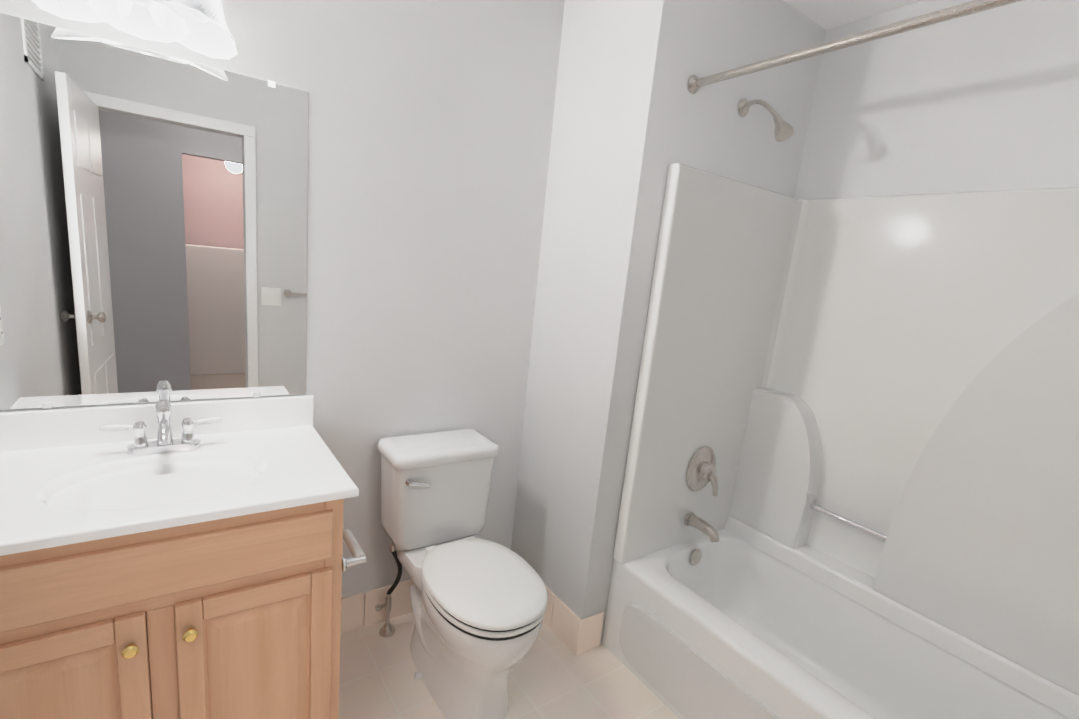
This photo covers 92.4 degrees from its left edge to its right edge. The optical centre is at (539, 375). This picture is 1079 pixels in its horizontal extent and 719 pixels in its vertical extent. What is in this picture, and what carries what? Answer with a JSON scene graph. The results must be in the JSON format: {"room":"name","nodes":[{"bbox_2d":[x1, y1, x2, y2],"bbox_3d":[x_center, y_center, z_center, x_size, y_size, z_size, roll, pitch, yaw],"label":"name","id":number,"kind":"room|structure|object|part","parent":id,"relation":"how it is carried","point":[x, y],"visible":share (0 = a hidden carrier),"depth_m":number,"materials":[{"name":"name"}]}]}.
{"room":"bathroom","nodes":[
{"label":"bathroom","id":0,"kind":"room"},
{"bbox_2d":[0,0,564,625],"bbox_3d":[-0.730,-0.213,1.721,1.652,2.440,0.100,-3,14,-35],"label":"wall","id":1,"kind":"structure","parent":0,"point":[430,122],"depth_m":1.80,"materials":[{"name":"paint"}]},
{"bbox_2d":[32,0,238,59],"bbox_3d":[-0.909,-0.917,1.175,0.384,0.259,0.244,-3,14,-35],"label":"sconce","id":2,"kind":"object","parent":1,"relation":"attached to","point":[199,26],"visible":1,"depth_m":1.22,"materials":[{"name":"frosted glass"},{"name":"nickel"}]},
{"bbox_2d":[0,13,307,409],"bbox_3d":[-1.035,-0.371,1.391,0.761,0.913,0.006,-3,14,-35],"label":"mirror","id":3,"kind":"object","parent":1,"relation":"attached to","point":[153,226],"visible":0.89,"depth_m":1.37,"materials":[{"name":"white mirror"}]},
{"bbox_2d":[42,403,51,408],"bbox_3d":[-1.276,0.079,1.341,0.018,0.015,0.003,-3,14,-35],"label":"mirror clip","id":4,"kind":"object","parent":3,"relation":"attached to","point":[49,405],"depth_m":1.34,"materials":[{"name":"white plastic"}]},
{"bbox_2d":[268,80,274,87],"bbox_3d":[-0.754,-0.820,1.458,0.018,0.015,0.003,-3,14,-35],"label":"mirror clip","id":5,"kind":"object","parent":3,"relation":"attached to","point":[270,83],"depth_m":1.46,"materials":[{"name":"white plastic"}]},
{"bbox_2d":[340,579,414,634],"bbox_3d":[-0.502,0.901,2.130,0.870,0.150,0.010,-3,14,-35],"label":"baseboard","id":6,"kind":"structure","parent":1,"relation":"attached to","point":[358,611],"depth_m":2.02,"materials":[{"name":"beige tile"}]},
{"bbox_2d":[338,612,679,718],"bbox_3d":[0.112,1.250,1.381,2.734,0.100,2.250,-3,14,-35],"label":"floor","id":7,"kind":"structure","parent":0,"point":[553,675],"depth_m":1.82,"materials":[{"name":"tile"}]},
{"bbox_2d":[0,395,365,718],"bbox_3d":[-0.949,0.584,1.369,0.828,0.990,0.566,-3,14,-35],"label":"bathroom vanity","id":8,"kind":"object","parent":7,"relation":"on","point":[162,559],"visible":1,"depth_m":1.21,"materials":[{"name":"brown wood"}]},
{"bbox_3d":[-1.011,0.766,1.068,0.336,0.515,0.018,-3,14,-35],"label":"door panel","id":9,"kind":"part","parent":8,"relation":"part of","materials":[{"name":"brown wood"}]},
{"bbox_3d":[-0.819,0.415,1.106,0.719,0.128,0.018,-3,14,-35],"label":"drawer","id":10,"kind":"part","parent":8,"relation":"part of","materials":[{"name":"brown wood"}]},
{"bbox_2d":[0,395,358,577],"bbox_3d":[-0.936,0.251,1.299,0.794,0.228,0.544,-3,14,-35],"label":"countertop","id":11,"kind":"structure","parent":8,"relation":"on","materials":[{"name":"white stone"}]},
{"bbox_2d":[98,399,222,455],"bbox_3d":[-0.989,0.145,1.362,0.270,0.140,0.147,-3,14,-35],"label":"faucet","id":12,"kind":"object","parent":11,"relation":"on","point":[164,445],"depth_m":1.39,"materials":[{"name":"silver metal"}]},
{"bbox_3d":[-0.695,0.752,1.289,0.333,0.515,0.018,-3,14,-35],"label":"door panel","id":13,"kind":"part","parent":8,"relation":"part of","materials":[{"name":"brown wood"}]},
{"bbox_2d":[375,429,547,718],"bbox_3d":[-0.257,0.678,1.764,0.404,0.783,0.738,-3,14,-35],"label":"toilet","id":14,"kind":"object","parent":7,"relation":"on","point":[478,604],"visible":1,"depth_m":1.73,"materials":[{"name":"white ceramic"}]},
{"bbox_3d":[-0.408,0.365,1.745,0.081,0.034,0.029,-3,14,-35],"label":"lever","id":15,"kind":"part","parent":14,"relation":"part of","materials":[{"name":"silver metal"}]},
{"bbox_3d":[-0.381,0.421,1.924,0.404,0.373,0.230,-3,14,-35],"label":"tank","id":16,"kind":"part","parent":14,"relation":"part of","materials":[{"name":"white ceramic"}]},
{"bbox_3d":[-0.178,0.674,1.651,0.346,0.018,0.464,-3,14,-35],"label":"seat","id":17,"kind":"part","parent":14,"relation":"part of","materials":[{"name":"white plastic"}]},
{"bbox_3d":[-0.182,0.656,1.656,0.350,0.051,0.490,-3,14,-35],"label":"lid","id":18,"kind":"part","parent":14,"relation":"part of","materials":[{"name":"white plastic"}]},
{"bbox_2d":[602,163,1078,718],"bbox_3d":[1.074,0.348,1.486,0.770,1.805,1.532,-3,14,-35],"label":"bathtub","id":19,"kind":"object","parent":7,"relation":"on","point":[852,479],"visible":1,"depth_m":1.79,"materials":[{"name":"white plastic"}]},
{"bbox_3d":[0.698,1.093,1.411,0.014,0.240,1.364,-3,14,-35],"label":"apron panel","id":20,"kind":"part","parent":19,"relation":"part of","materials":[{"name":"white plastic"}]},
{"bbox_2d":[511,0,825,642],"bbox_3d":[0.494,-0.203,2.271,0.982,2.440,0.615,-3,14,-35],"label":"wall","id":21,"kind":"structure","parent":0,"point":[633,117],"depth_m":1.85,"materials":[{"name":"paint"}]},
{"bbox_2d":[543,585,581,654],"bbox_3d":[0.008,0.944,2.174,0.010,0.150,0.513,-3,14,-35],"label":"baseboard","id":22,"kind":"structure","parent":21,"relation":"attached to","point":[561,620],"depth_m":2.05,"materials":[{"name":"beige tile"}]},
{"bbox_2d":[577,611,603,654],"bbox_3d":[0.196,0.999,2.005,0.118,0.150,0.010,-3,14,-35],"label":"baseboard","id":23,"kind":"structure","parent":21,"relation":"attached to","point":[590,632],"depth_m":2.00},
{"bbox_2d":[738,98,793,141],"bbox_3d":[0.774,-0.875,1.761,0.060,0.163,0.206,-3,14,-35],"label":"shower head","id":24,"kind":"object","parent":21,"relation":"attached to","point":[784,131],"visible":1,"depth_m":1.73},
{"bbox_2d":[784,0,923,29],"bbox_3d":[0.761,-1.066,0.305,2.734,0.100,3.650,-3,14,-35],"label":"ceiling","id":25,"kind":"structure","parent":0,"point":[827,14],"depth_m":1.84,"materials":[{"name":"paint"}]},
{"bbox_2d":[794,0,1078,198],"bbox_3d":[1.491,0.034,1.631,0.100,2.440,1.635,-3,14,-35],"label":"wall","id":26,"kind":"structure","parent":0,"point":[987,100],"depth_m":1.69,"materials":[{"name":"paint"}]},
{"bbox_3d":[0.846,0.255,0.267,2.534,2.440,0.100,-3,14,-35],"label":"wall","id":27,"kind":"structure","parent":0,"visible":0},
{"bbox_2d":[688,0,1022,93],"bbox_3d":[0.931,-0.769,1.067,0.054,0.054,1.533,-3,14,-35],"label":"rail","id":28,"kind":"object","parent":27,"relation":"attached to","point":[695,83],"visible":1,"depth_m":1.26,"materials":[{"name":"silver metal"}]}
]}

